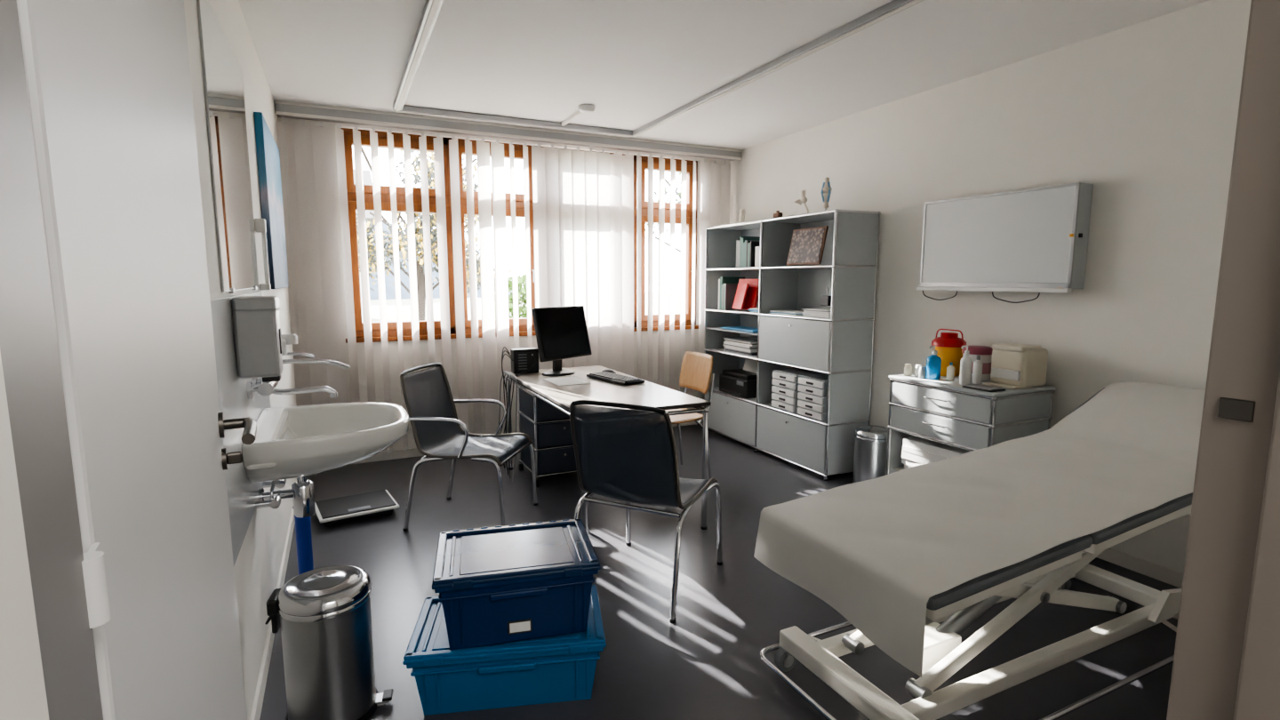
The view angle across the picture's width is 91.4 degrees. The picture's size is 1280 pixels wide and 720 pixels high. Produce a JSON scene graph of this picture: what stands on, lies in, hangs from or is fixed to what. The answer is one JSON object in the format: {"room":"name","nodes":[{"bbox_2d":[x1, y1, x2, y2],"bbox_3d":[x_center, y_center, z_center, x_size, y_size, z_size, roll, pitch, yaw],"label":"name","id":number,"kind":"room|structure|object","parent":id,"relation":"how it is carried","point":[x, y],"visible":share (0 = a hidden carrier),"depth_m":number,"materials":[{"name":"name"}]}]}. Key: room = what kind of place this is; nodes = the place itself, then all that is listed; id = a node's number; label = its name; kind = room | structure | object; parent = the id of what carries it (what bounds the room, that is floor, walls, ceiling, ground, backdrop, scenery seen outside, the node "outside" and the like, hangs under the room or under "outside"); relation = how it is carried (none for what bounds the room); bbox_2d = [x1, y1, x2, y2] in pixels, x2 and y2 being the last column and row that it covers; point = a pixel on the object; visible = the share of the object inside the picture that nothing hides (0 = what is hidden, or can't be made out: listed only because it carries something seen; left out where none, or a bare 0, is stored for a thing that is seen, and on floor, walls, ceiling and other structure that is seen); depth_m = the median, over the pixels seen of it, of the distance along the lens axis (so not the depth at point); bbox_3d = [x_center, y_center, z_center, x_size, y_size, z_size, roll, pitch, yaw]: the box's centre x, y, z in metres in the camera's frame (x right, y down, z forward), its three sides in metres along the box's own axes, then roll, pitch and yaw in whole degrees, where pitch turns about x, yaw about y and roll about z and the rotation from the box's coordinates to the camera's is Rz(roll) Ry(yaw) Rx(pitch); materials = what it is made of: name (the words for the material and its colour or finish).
{"room":"examination room","nodes":[
{"label":"examination room","id":0,"kind":"room"},
{"bbox_2d":[184,0,296,719],"bbox_3d":[-1.530,-0.188,2.328,0.120,2.534,5.170,-4,8,-25],"label":"wall","id":1,"kind":"structure","parent":0,"point":[257,566],"depth_m":2.26,"materials":[{"name":"paint"}]},
{"bbox_2d":[196,0,258,293],"bbox_3d":[-1.420,-0.682,2.189,0.013,0.878,0.906,-4,8,-25],"label":"wall mirror","id":2,"kind":"object","parent":1,"relation":"attached to","point":[222,75],"visible":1,"depth_m":2.05,"materials":[{"name":"clear glass"}]},
{"bbox_2d":[210,291,270,566],"bbox_3d":[-1.360,0.144,2.168,0.012,0.735,1.320,-4,8,-25],"label":"panel","id":3,"kind":"object","parent":1,"relation":"attached to","point":[243,494],"visible":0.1,"depth_m":1.85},
{"bbox_2d":[231,296,283,382],"bbox_3d":[-1.222,-0.067,2.006,0.123,0.273,0.120,-4,8,-25],"label":"soap dispenser","id":4,"kind":"object","parent":3,"relation":"attached to","point":[256,319],"visible":1,"depth_m":1.96,"materials":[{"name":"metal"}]},
{"bbox_2d":[246,359,349,399],"bbox_3d":[-1.241,0.070,2.294,0.324,0.151,0.223,-4,8,-25],"label":"faucet","id":5,"kind":"object","parent":3,"relation":"attached to","point":[257,386],"visible":0.8,"depth_m":2.28,"materials":[{"name":"silver metal"}]},
{"bbox_2d":[281,334,313,358],"bbox_3d":[-1.471,-0.054,2.614,0.188,0.106,0.090,-4,8,-25],"label":"soap pump","id":6,"kind":"object","parent":3,"relation":"attached to","point":[287,340],"visible":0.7,"depth_m":2.59,"materials":[{"name":"white plastic"}]},
{"bbox_2d":[254,218,271,290],"bbox_3d":[-1.655,-0.462,2.741,0.040,0.310,0.040,-4,8,-25],"label":"wall rail","id":7,"kind":"object","parent":1,"relation":"attached to","point":[260,227],"visible":1,"depth_m":2.74,"materials":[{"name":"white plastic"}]},
{"bbox_2d":[253,112,288,288],"bbox_3d":[-1.983,-0.802,3.383,0.034,0.820,0.950,-4,8,-25],"label":"canvas painting","id":8,"kind":"object","parent":1,"relation":"attached to","point":[268,151],"visible":0.89,"depth_m":3.11},
{"bbox_2d":[249,504,295,719],"bbox_3d":[-1.432,1.040,2.434,0.012,0.070,4.750,-4,8,-25],"label":"baseboard","id":9,"kind":"structure","parent":1,"relation":"attached to","point":[259,697],"depth_m":2.25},
{"bbox_2d":[241,402,408,483],"bbox_3d":[-1.152,0.304,2.368,0.520,0.177,0.630,-4,8,-25],"label":"basin","id":10,"kind":"object","parent":1,"relation":"attached to","point":[291,442],"visible":0.98,"depth_m":2.18,"materials":[{"name":"ceramic"}]},
{"bbox_2d":[255,475,315,517],"bbox_3d":[-1.310,0.494,2.322,0.176,0.182,0.290,-4,8,-25],"label":"trap","id":11,"kind":"object","parent":10,"relation":"attached to","point":[302,493],"visible":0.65,"depth_m":2.31,"materials":[{"name":"silver metal"}]},
{"bbox_2d":[277,116,729,451],"bbox_3d":[-0.877,-0.577,5.316,3.662,2.534,0.300,-4,8,-25],"label":"wall","id":12,"kind":"structure","parent":0,"point":[393,346],"depth_m":4.96,"materials":[{"name":"paint"}]},
{"bbox_2d":[276,118,359,406],"label":"vertical blinds","id":13,"kind":"object","parent":12,"relation":"attached to","point":[309,151],"depth_m":4.35,"materials":[{"name":"fabric"}]},
{"bbox_2d":[352,125,375,402],"label":"vertical blinds","id":14,"kind":"object","parent":12,"relation":"attached to","point":[356,134],"depth_m":4.49,"materials":[{"name":"fabric"}]},
{"bbox_2d":[369,126,391,403],"label":"vertical blinds","id":15,"kind":"object","parent":12,"relation":"attached to","point":[373,136],"depth_m":4.53,"materials":[{"name":"fabric"}]},
{"bbox_2d":[340,128,455,337],"bbox_3d":[-1.816,-0.931,4.705,0.770,1.505,0.138,-4,8,-25],"label":"window","id":16,"kind":"structure","parent":12,"relation":"in","point":[382,136],"depth_m":4.64,"materials":[{"name":"brown wood"}]},
{"bbox_2d":[402,129,421,372],"label":"vertical blinds","id":17,"kind":"object","parent":12,"relation":"attached to","point":[410,216],"depth_m":4.61,"materials":[{"name":"fabric"}]},
{"bbox_2d":[433,132,453,397],"label":"vertical blinds","id":18,"kind":"object","parent":12,"relation":"attached to","point":[438,147],"depth_m":4.71,"materials":[{"name":"fabric"}]},
{"bbox_2d":[448,134,468,430],"label":"vertical blinds","id":19,"kind":"object","parent":12,"relation":"attached to","point":[453,148],"depth_m":4.77,"materials":[{"name":"fabric"}]},
{"bbox_2d":[464,136,510,434],"label":"vertical blinds","id":20,"kind":"object","parent":12,"relation":"attached to","point":[483,148],"depth_m":4.87,"materials":[{"name":"fabric"}]},
{"bbox_2d":[448,137,536,333],"bbox_3d":[-1.151,-0.972,5.021,0.705,1.505,0.138,-4,8,-25],"label":"window","id":21,"kind":"structure","parent":12,"relation":"in","point":[517,148],"depth_m":4.99,"materials":[{"name":"brown wood"}]},
{"bbox_2d":[345,325,698,343],"bbox_3d":[-0.802,-0.229,5.246,3.025,0.032,0.090,-4,8,-25],"label":"trim","id":22,"kind":"structure","parent":12,"relation":"attached to","point":[676,327],"depth_m":4.89,"materials":[{"name":"brown wood"}]},
{"bbox_2d":[352,419,702,463],"bbox_3d":[-0.810,0.663,5.335,3.638,0.070,0.012,-4,8,-25],"label":"baseboard","id":23,"kind":"structure","parent":12,"relation":"attached to","point":[379,457],"depth_m":4.82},
{"bbox_2d":[522,141,641,378],"label":"vertical blinds","id":24,"kind":"object","parent":12,"relation":"attached to","point":[583,220],"depth_m":5.19,"materials":[{"name":"fabric"}]},
{"bbox_2d":[543,146,625,155],"bbox_3d":[-0.443,-1.016,5.358,0.865,1.505,0.138,-4,8,-25],"label":"window","id":25,"kind":"structure","parent":12,"relation":"in","point":[543,147],"depth_m":5.27,"materials":[{"name":"brown wood"}]},
{"bbox_2d":[633,155,697,327],"bbox_3d":[0.238,-1.058,5.681,0.645,1.505,0.138,-4,8,-25],"label":"window","id":26,"kind":"structure","parent":12,"relation":"in","point":[644,159],"depth_m":5.64,"materials":[{"name":"brown wood"}]},
{"bbox_2d":[691,157,730,352],"label":"vertical blinds","id":27,"kind":"object","parent":12,"relation":"attached to","point":[705,167],"depth_m":5.67,"materials":[{"name":"fabric"}]},
{"bbox_2d":[259,424,1179,719],"bbox_3d":[-0.045,1.167,2.114,5.400,0.100,7.150,-4,8,-25],"label":"floor","id":28,"kind":"structure","parent":0,"point":[707,664],"depth_m":2.62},
{"bbox_2d":[292,506,313,575],"bbox_3d":[-1.426,0.819,2.660,0.100,0.450,0.100,-4,8,-25],"label":"canister","id":29,"kind":"object","parent":28,"relation":"on","point":[303,533],"visible":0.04,"depth_m":2.63,"materials":[{"name":"blue plastic"}]},
{"bbox_2d":[264,565,392,719],"bbox_3d":[-0.982,0.903,1.979,0.282,0.458,0.280,4,8,29],"label":"pedal bin","id":30,"kind":"object","parent":28,"relation":"on","point":[323,614],"visible":1,"depth_m":1.88,"materials":[{"name":"silver metal"}]},
{"bbox_2d":[314,489,399,527],"bbox_3d":[-1.680,0.875,3.696,0.420,0.072,0.340,-5,9,-33],"label":"scale","id":31,"kind":"object","parent":28,"relation":"on","point":[336,510],"visible":0.97,"depth_m":3.64,"materials":[{"name":"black plastic"}]},
{"bbox_2d":[400,362,537,531],"bbox_3d":[-0.973,0.479,3.595,0.610,0.885,0.550,1,8,10],"label":"mesh chair","id":32,"kind":"object","parent":28,"relation":"on","point":[438,435],"visible":0.96,"depth_m":3.59,"materials":[{"name":"grey fabric"}]},
{"bbox_2d":[402,584,606,715],"bbox_3d":[-0.449,0.996,2.171,0.630,0.226,0.385,-1,7,-9],"label":"crate","id":33,"kind":"object","parent":28,"relation":"on","point":[558,668],"visible":0.78,"depth_m":2.01,"materials":[{"name":"blue plastic"}]},
{"bbox_2d":[432,519,600,650],"bbox_3d":[-0.426,0.758,2.151,0.520,0.251,0.395,-2,8,-14],"label":"crate","id":34,"kind":"object","parent":33,"relation":"on","point":[499,584],"visible":1,"depth_m":2.01,"materials":[{"name":"plastic"}]},
{"bbox_2d":[498,346,517,481],"bbox_3d":[-0.912,0.369,4.301,0.116,0.903,0.404,-4,8,-25],"label":"cable bundle","id":35,"kind":"object","parent":28,"relation":"on","point":[507,351],"visible":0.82,"depth_m":4.25,"materials":[{"name":"black plastic"}]},
{"bbox_2d":[517,384,576,487],"bbox_3d":[-0.602,0.502,4.389,0.406,0.633,0.458,-4,8,-25],"label":"drawer pedestal","id":36,"kind":"object","parent":28,"relation":"on","point":[548,428],"visible":0.53,"depth_m":4.19,"materials":[{"name":"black metal"}]},
{"bbox_2d":[504,365,710,535],"bbox_3d":[-0.295,0.511,3.977,0.740,0.722,1.590,-4,8,-25],"label":"desk","id":37,"kind":"object","parent":28,"relation":"on","point":[648,394],"visible":0.6,"depth_m":3.60,"materials":[{"name":"white laminate"}]},
{"bbox_2d":[510,347,538,375],"bbox_3d":[-0.793,0.012,4.358,0.197,0.170,0.241,-4,8,-25],"label":"computer","id":38,"kind":"object","parent":37,"relation":"on","point":[525,359],"visible":0.99,"depth_m":4.37,"materials":[{"name":"black plastic"}]},
{"bbox_2d":[531,305,591,375],"bbox_3d":[-0.570,-0.136,4.340,0.204,0.468,0.480,6,9,37],"label":"computer monitor","id":39,"kind":"object","parent":37,"relation":"on","point":[561,332],"visible":1,"depth_m":4.27,"materials":[{"name":"black plastic"}]},
{"bbox_2d":[543,376,590,385],"bbox_3d":[-0.475,0.136,4.047,0.232,0.005,0.312,-4,8,-25],"label":"paper sheets","id":40,"kind":"object","parent":37,"relation":"on","point":[562,380],"visible":1,"depth_m":4.04,"materials":[{"name":"white paper"}]},
{"bbox_2d":[601,368,615,373],"bbox_3d":[-0.226,0.077,4.407,0.102,0.029,0.064,-4,8,-25],"label":"computer mouse","id":41,"kind":"object","parent":37,"relation":"on","point":[605,370],"visible":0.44,"depth_m":4.39,"materials":[{"name":"black plastic"}]},
{"bbox_2d":[586,371,645,384],"bbox_3d":[-0.164,0.116,4.095,0.160,0.025,0.440,-6,9,-37],"label":"keyboard","id":42,"kind":"object","parent":37,"relation":"on","point":[611,377],"visible":1,"depth_m":4.03,"materials":[{"name":"black plastic"}]},
{"bbox_2d":[569,400,722,623],"bbox_3d":[0.035,0.576,2.842,0.527,0.885,0.610,4,8,26],"label":"mesh chair","id":43,"kind":"object","parent":28,"relation":"on","point":[629,456],"visible":0.98,"depth_m":2.59,"materials":[{"name":"grey fabric"}]},
{"bbox_2d":[664,351,714,479],"bbox_3d":[0.217,0.390,4.349,0.515,0.858,0.422,-4,8,-25],"label":"wooden chair","id":44,"kind":"object","parent":28,"relation":"on","point":[697,367],"visible":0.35,"depth_m":4.39,"materials":[{"name":"brown wood"}]},
{"bbox_2d":[703,208,880,480],"bbox_3d":[1.095,-0.180,4.984,0.421,1.834,1.628,-4,8,-25],"label":"metal shelving unit","id":45,"kind":"object","parent":28,"relation":"on","point":[840,346],"visible":0.73,"depth_m":4.62,"materials":[{"name":"silver metal"}]},
{"bbox_2d":[718,276,744,310],"bbox_3d":[0.823,-0.589,5.508,0.240,0.287,0.119,-4,8,-25],"label":"file folders","id":46,"kind":"object","parent":45,"relation":"on","point":[727,285],"visible":0.59,"depth_m":5.44,"materials":[{"name":"white paper"}]},
{"bbox_2d":[719,358,757,398],"bbox_3d":[0.913,0.142,5.391,0.320,0.298,0.420,-4,8,-25],"label":"printer","id":47,"kind":"object","parent":45,"relation":"on","point":[740,382],"visible":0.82,"depth_m":5.32,"materials":[{"name":"black plastic"}]},
{"bbox_2d":[720,326,758,333],"bbox_3d":[0.917,-0.263,5.331,0.235,0.017,0.520,-4,8,-25],"label":"stack","id":48,"kind":"object","parent":45,"relation":"in","point":[754,330],"visible":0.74,"depth_m":5.30,"materials":[{"name":"blue paper"}]},
{"bbox_2d":[722,336,757,355],"bbox_3d":[0.917,-0.122,5.347,0.238,0.118,0.429,-4,8,-25],"label":"paper stack","id":49,"kind":"object","parent":45,"relation":"on","point":[748,346],"visible":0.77,"depth_m":5.27,"materials":[{"name":"white paper"}]},
{"bbox_2d":[738,208,745,222],"bbox_3d":[0.859,-1.205,5.266,0.070,0.140,0.075,2,8,15],"label":"figurine","id":50,"kind":"object","parent":45,"relation":"on","point":[741,217],"visible":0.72,"depth_m":5.25,"materials":[{"name":"beige ceramic"}]},
{"bbox_2d":[731,279,759,310],"bbox_3d":[0.879,-0.551,5.245,0.161,0.259,0.258,-4,8,-25],"label":"folder","id":51,"kind":"object","parent":45,"relation":"on","point":[747,293],"visible":0.84,"depth_m":5.20,"materials":[{"name":"plastic"}]},
{"bbox_2d":[736,236,759,267],"bbox_3d":[0.945,-0.899,5.211,0.200,0.264,0.212,-4,8,-25],"label":"books","id":52,"kind":"object","parent":45,"relation":"on","point":[746,246],"visible":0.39,"depth_m":5.15,"materials":[{"name":"white paper"}]},
{"bbox_2d":[747,308,758,312],"bbox_3d":[1.003,-0.400,5.036,0.208,0.033,0.172,-4,8,-25],"label":"stack","id":53,"kind":"object","parent":45,"relation":"in","point":[753,310],"visible":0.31,"depth_m":5.00,"materials":[{"name":"white paper"}]},
{"bbox_2d":[754,246,759,266],"bbox_3d":[1.020,-0.837,5.013,0.200,0.190,0.160,-4,8,-25],"label":"picture card","id":54,"kind":"object","parent":45,"relation":"on","point":[757,248],"visible":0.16,"depth_m":5.03,"materials":[{"name":"white paper"}]},
{"bbox_2d":[773,210,782,217],"bbox_3d":[1.067,-1.117,4.843,0.040,0.075,0.070,-4,8,-25],"label":"wooden figurine","id":55,"kind":"object","parent":45,"relation":"on","point":[778,213],"visible":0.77,"depth_m":4.82,"materials":[{"name":"brown wood"}]},
{"bbox_2d":[769,310,803,315],"bbox_3d":[1.165,-0.361,4.766,0.234,0.026,0.318,-4,8,-25],"label":"stack","id":56,"kind":"object","parent":45,"relation":"in","point":[777,312],"visible":0.71,"depth_m":4.69,"materials":[{"name":"white paper"}]},
{"bbox_2d":[771,368,828,420],"bbox_3d":[1.277,0.241,4.640,0.318,0.286,0.576,-4,8,-25],"label":"drawer organizer","id":57,"kind":"object","parent":45,"relation":"on","point":[803,392],"visible":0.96,"depth_m":4.55,"materials":[{"name":"white plastic"}]},
{"bbox_2d":[794,190,808,213],"bbox_3d":[1.195,-1.140,4.571,0.100,0.191,0.129,-4,8,-25],"label":"model","id":58,"kind":"object","parent":45,"relation":"on","point":[804,199],"visible":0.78,"depth_m":4.56},
{"bbox_2d":[786,225,828,265],"bbox_3d":[1.199,-0.817,4.498,0.070,0.266,0.360,-4,8,-25],"label":"framed photo","id":59,"kind":"object","parent":45,"relation":"on","point":[807,245],"visible":1,"depth_m":4.47},
{"bbox_2d":[801,307,831,318],"bbox_3d":[1.322,-0.333,4.424,0.227,0.057,0.282,-4,8,-25],"label":"magazine stack","id":60,"kind":"object","parent":45,"relation":"on","point":[822,312],"visible":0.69,"depth_m":4.38,"materials":[{"name":"white paper"}]},
{"bbox_2d":[821,287,831,305],"bbox_3d":[1.320,-0.446,4.376,0.070,0.131,0.070,-4,8,-25],"label":"pen holder","id":61,"kind":"object","parent":60,"relation":"on","point":[826,300],"visible":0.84,"depth_m":4.36,"materials":[{"name":"metal"}]},
{"bbox_2d":[820,176,831,210],"bbox_3d":[1.310,-1.152,4.397,0.090,0.260,0.090,-4,8,-25],"label":"model","id":62,"kind":"object","parent":45,"relation":"on","point":[826,189],"visible":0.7,"depth_m":4.38},
{"bbox_2d":[851,424,887,483],"bbox_3d":[1.539,0.645,4.146,0.244,0.412,0.278,1,7,5],"label":"pedal bin","id":63,"kind":"object","parent":28,"relation":"on","point":[870,442],"visible":0.62,"depth_m":4.05,"materials":[{"name":"silver metal"}]},
{"bbox_2d":[885,373,1055,475],"bbox_3d":[1.796,0.523,3.479,0.511,0.826,0.657,-4,8,-25],"label":"base cabinet","id":64,"kind":"object","parent":28,"relation":"on","point":[943,411],"visible":0.54,"depth_m":3.25,"materials":[{"name":"silver metal"}]},
{"bbox_2d":[904,364,926,378],"bbox_3d":[1.578,0.062,3.560,0.070,0.066,0.140,-4,8,-25],"label":"jars","id":65,"kind":"object","parent":64,"relation":"on","point":[920,370],"visible":1,"depth_m":3.56,"materials":[{"name":"beige plastic"}]},
{"bbox_2d":[925,345,941,379],"bbox_3d":[1.632,0.012,3.474,0.075,0.187,0.075,3,8,19],"label":"bottle","id":66,"kind":"object","parent":64,"relation":"on","point":[933,362],"visible":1,"depth_m":3.45,"materials":[{"name":"blue plastic"}]},
{"bbox_2d":[901,436,971,469],"bbox_3d":[1.714,0.562,3.468,0.269,0.193,0.439,-4,8,-25],"label":"towels","id":67,"kind":"object","parent":64,"relation":"in","point":[916,451],"visible":0.4,"depth_m":3.48,"materials":[{"name":"white fabric"}]},
{"bbox_2d":[931,328,966,376],"bbox_3d":[1.778,-0.044,3.604,0.180,0.266,0.188,-4,8,-25],"label":"sharps container","id":68,"kind":"object","parent":64,"relation":"on","point":[948,345],"visible":0.84,"depth_m":3.54,"materials":[{"name":"yellow plastic"}]},
{"bbox_2d":[945,361,954,381],"bbox_3d":[1.703,0.062,3.425,0.040,0.100,0.040,-4,8,-25],"label":"medicine bottle","id":69,"kind":"object","parent":64,"relation":"on","point":[950,370],"visible":1,"depth_m":3.41,"materials":[{"name":"beige plastic"}]},
{"bbox_2d":[959,345,972,384],"bbox_3d":[1.714,0.025,3.295,0.065,0.207,0.056,1,8,10],"label":"pump bottle","id":70,"kind":"object","parent":64,"relation":"on","point":[966,362],"visible":0.98,"depth_m":3.28,"materials":[{"name":"white plastic"}]},
{"bbox_2d":[961,345,992,381],"bbox_3d":[1.863,0.015,3.457,0.150,0.185,0.150,-4,8,-25],"label":"tub","id":71,"kind":"object","parent":64,"relation":"on","point":[985,352],"visible":0.66,"depth_m":3.39,"materials":[{"name":"white plastic"}]},
{"bbox_2d":[972,355,983,383],"bbox_3d":[1.795,0.051,3.323,0.044,0.150,0.044,-4,8,-25],"label":"spray bottle","id":72,"kind":"object","parent":64,"relation":"on","point":[977,372],"visible":0.98,"depth_m":3.31,"materials":[{"name":"white plastic"}]},
{"bbox_2d":[962,384,1005,391],"bbox_3d":[1.739,0.140,3.162,0.110,0.014,0.160,-4,8,-25],"label":"tray","id":73,"kind":"object","parent":64,"relation":"on","point":[978,387],"visible":1,"depth_m":3.14,"materials":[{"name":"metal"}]},
{"bbox_2d":[982,343,1047,390],"bbox_3d":[1.955,0.027,3.252,0.250,0.215,0.190,-4,8,-25],"label":"paper towel dispenser","id":74,"kind":"object","parent":64,"relation":"on","point":[1014,366],"visible":1,"depth_m":3.19,"materials":[{"name":"beige plastic"}]},
{"bbox_2d":[760,387,1192,719],"bbox_3d":[1.468,0.655,2.304,2.027,0.868,0.700,-4,8,-25],"label":"examination table","id":75,"kind":"object","parent":28,"relation":"on","point":[1036,580],"visible":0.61,"depth_m":2.03,"materials":[{"name":"metal"}]},
{"bbox_2d":[753,382,1205,677],"bbox_3d":[1.463,0.435,2.260,2.043,0.514,0.695,-4,8,-25],"label":"paper sheet cover","id":76,"kind":"object","parent":75,"relation":"on","point":[876,551],"visible":0.93,"depth_m":2.05,"materials":[{"name":"white paper"}]},
{"bbox_2d":[238,0,1209,149],"bbox_3d":[-0.045,-1.470,1.772,5.400,0.150,7.150,-4,8,-25],"label":"ceiling","id":77,"kind":"structure","parent":0,"point":[637,62],"depth_m":3.23,"materials":[{"name":"paint"}]},
{"bbox_2d":[281,117,287,176],"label":"blind cord","id":78,"kind":"object","parent":77,"relation":"hanging from","point":[282,117],"depth_m":4.10,"materials":[{"name":"white plastic"}]},
{"bbox_2d":[287,192,291,227],"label":"blind cord","id":79,"kind":"object","parent":77,"relation":"hanging from","point":[287,193],"depth_m":4.15,"materials":[{"name":"white plastic"}]},
{"bbox_2d":[274,100,742,160],"bbox_3d":[-0.759,-1.756,4.914,3.652,0.089,0.147,-4,8,-25],"label":"blind rail","id":80,"kind":"object","parent":77,"relation":"attached to","point":[289,109],"depth_m":4.68,"materials":[{"name":"white metal"}]},
{"bbox_2d":[561,110,583,126],"bbox_3d":[-0.481,-1.731,4.463,0.022,0.022,0.440,-4,8,-25],"label":"trim","id":81,"kind":"structure","parent":77,"relation":"attached to","point":[577,114],"depth_m":4.46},
{"bbox_2d":[578,104,594,113],"bbox_3d":[-0.360,-1.689,4.214,0.110,0.041,0.110,-4,8,-25],"label":"smoke detector","id":82,"kind":"object","parent":77,"relation":"attached to","point":[587,108],"visible":1,"depth_m":4.18,"materials":[{"name":"white plastic"}]},
{"bbox_2d":[392,0,924,137],"bbox_3d":[-0.031,-1.520,2.906,1.812,0.039,3.778,-4,8,-25],"label":"ceiling track","id":83,"kind":"object","parent":77,"relation":"attached to","point":[431,10],"depth_m":3.48,"materials":[{"name":"white metal"}]},
{"bbox_2d":[729,0,1251,573],"bbox_3d":[2.322,-0.285,3.070,0.150,2.534,7.150,-4,8,-25],"label":"wall","id":84,"kind":"structure","parent":0,"point":[1145,114],"depth_m":3.10,"materials":[{"name":"paint"}]},
{"bbox_2d":[915,182,1093,292],"bbox_3d":[1.957,-0.646,3.451,0.139,0.528,0.904,-4,8,-25],"label":"box","id":85,"kind":"object","parent":84,"relation":"attached to","point":[1030,240],"visible":1,"depth_m":3.33,"materials":[{"name":"metal"}]},
{"bbox_2d":[922,290,1039,303],"bbox_3d":[1.912,-0.362,3.560,0.006,0.058,0.726,-4,8,-25],"label":"power cable","id":86,"kind":"object","parent":85,"relation":"attached to","point":[923,291],"visible":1,"depth_m":3.44,"materials":[{"name":"plastic"}]},
{"bbox_2d":[1096,547,1183,588],"bbox_3d":[1.860,0.837,3.998,0.012,0.070,4.750,-4,8,-25],"label":"baseboard","id":87,"kind":"structure","parent":84,"relation":"attached to","point":[1155,571],"depth_m":2.94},
{"bbox_3d":[0.550,0.044,0.540,5.250,2.534,0.120,-4,8,-25],"label":"wall","id":88,"kind":"structure","parent":0,"visible":0},
{"bbox_2d":[16,0,256,719],"bbox_3d":[-0.471,0.270,0.648,0.142,2.033,0.898,-4,9,-31],"label":"door","id":89,"kind":"structure","parent":88,"relation":"in","point":[109,89],"depth_m":0.39,"materials":[{"name":"laminate"}]},
{"bbox_2d":[0,0,1279,719],"bbox_3d":[0.203,0.251,0.395,1.072,2.160,0.152,-4,8,-25],"label":"door frame","id":90,"kind":"structure","parent":88,"relation":"attached to","point":[1226,666],"depth_m":0.57,"materials":[{"name":"paint"}]},
{"label":"outside","id":91,"kind":"structure","parent":0,"visible":0},
{"bbox_2d":[368,222,679,321],"bbox_3d":[-20.621,-12.828,41.735,80.000,19.236,84.550,-4,8,-25],"label":"ground","id":92,"kind":"structure","parent":91,"point":[390,288],"depth_m":55.99,"materials":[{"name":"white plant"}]},
{"bbox_2d":[353,169,374,322],"bbox_3d":[-16.570,-4.620,24.939,11.000,6.500,9.000,-4,8,-25],"label":"neighbouring house","id":93,"kind":"structure","parent":92,"relation":"on","point":[366,174],"depth_m":25.57,"materials":[{"name":"paint"}]},
{"bbox_2d":[356,146,511,320],"bbox_3d":[-4.127,-1.819,11.565,3.343,4.398,2.808,-3,8,-20],"label":"tree","id":94,"kind":"object","parent":92,"relation":"on","point":[403,245],"visible":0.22,"depth_m":11.16,"materials":[{"name":"green plant"}]},
{"bbox_2d":[494,274,527,319],"bbox_3d":[-2.450,-0.947,14.354,2.139,2.089,0.949,-4,8,-25],"label":"hedge","id":95,"kind":"object","parent":92,"relation":"on","point":[521,280],"visible":0.06,"depth_m":13.90,"materials":[{"name":"green plant"}]},
{"bbox_2d":[645,172,681,252],"bbox_3d":[1.747,-2.691,14.964,3.571,5.251,3.476,-4,8,-25],"label":"tree","id":96,"kind":"object","parent":92,"relation":"on","point":[678,194],"visible":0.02,"depth_m":14.46,"materials":[{"name":"green plant"}]}
]}

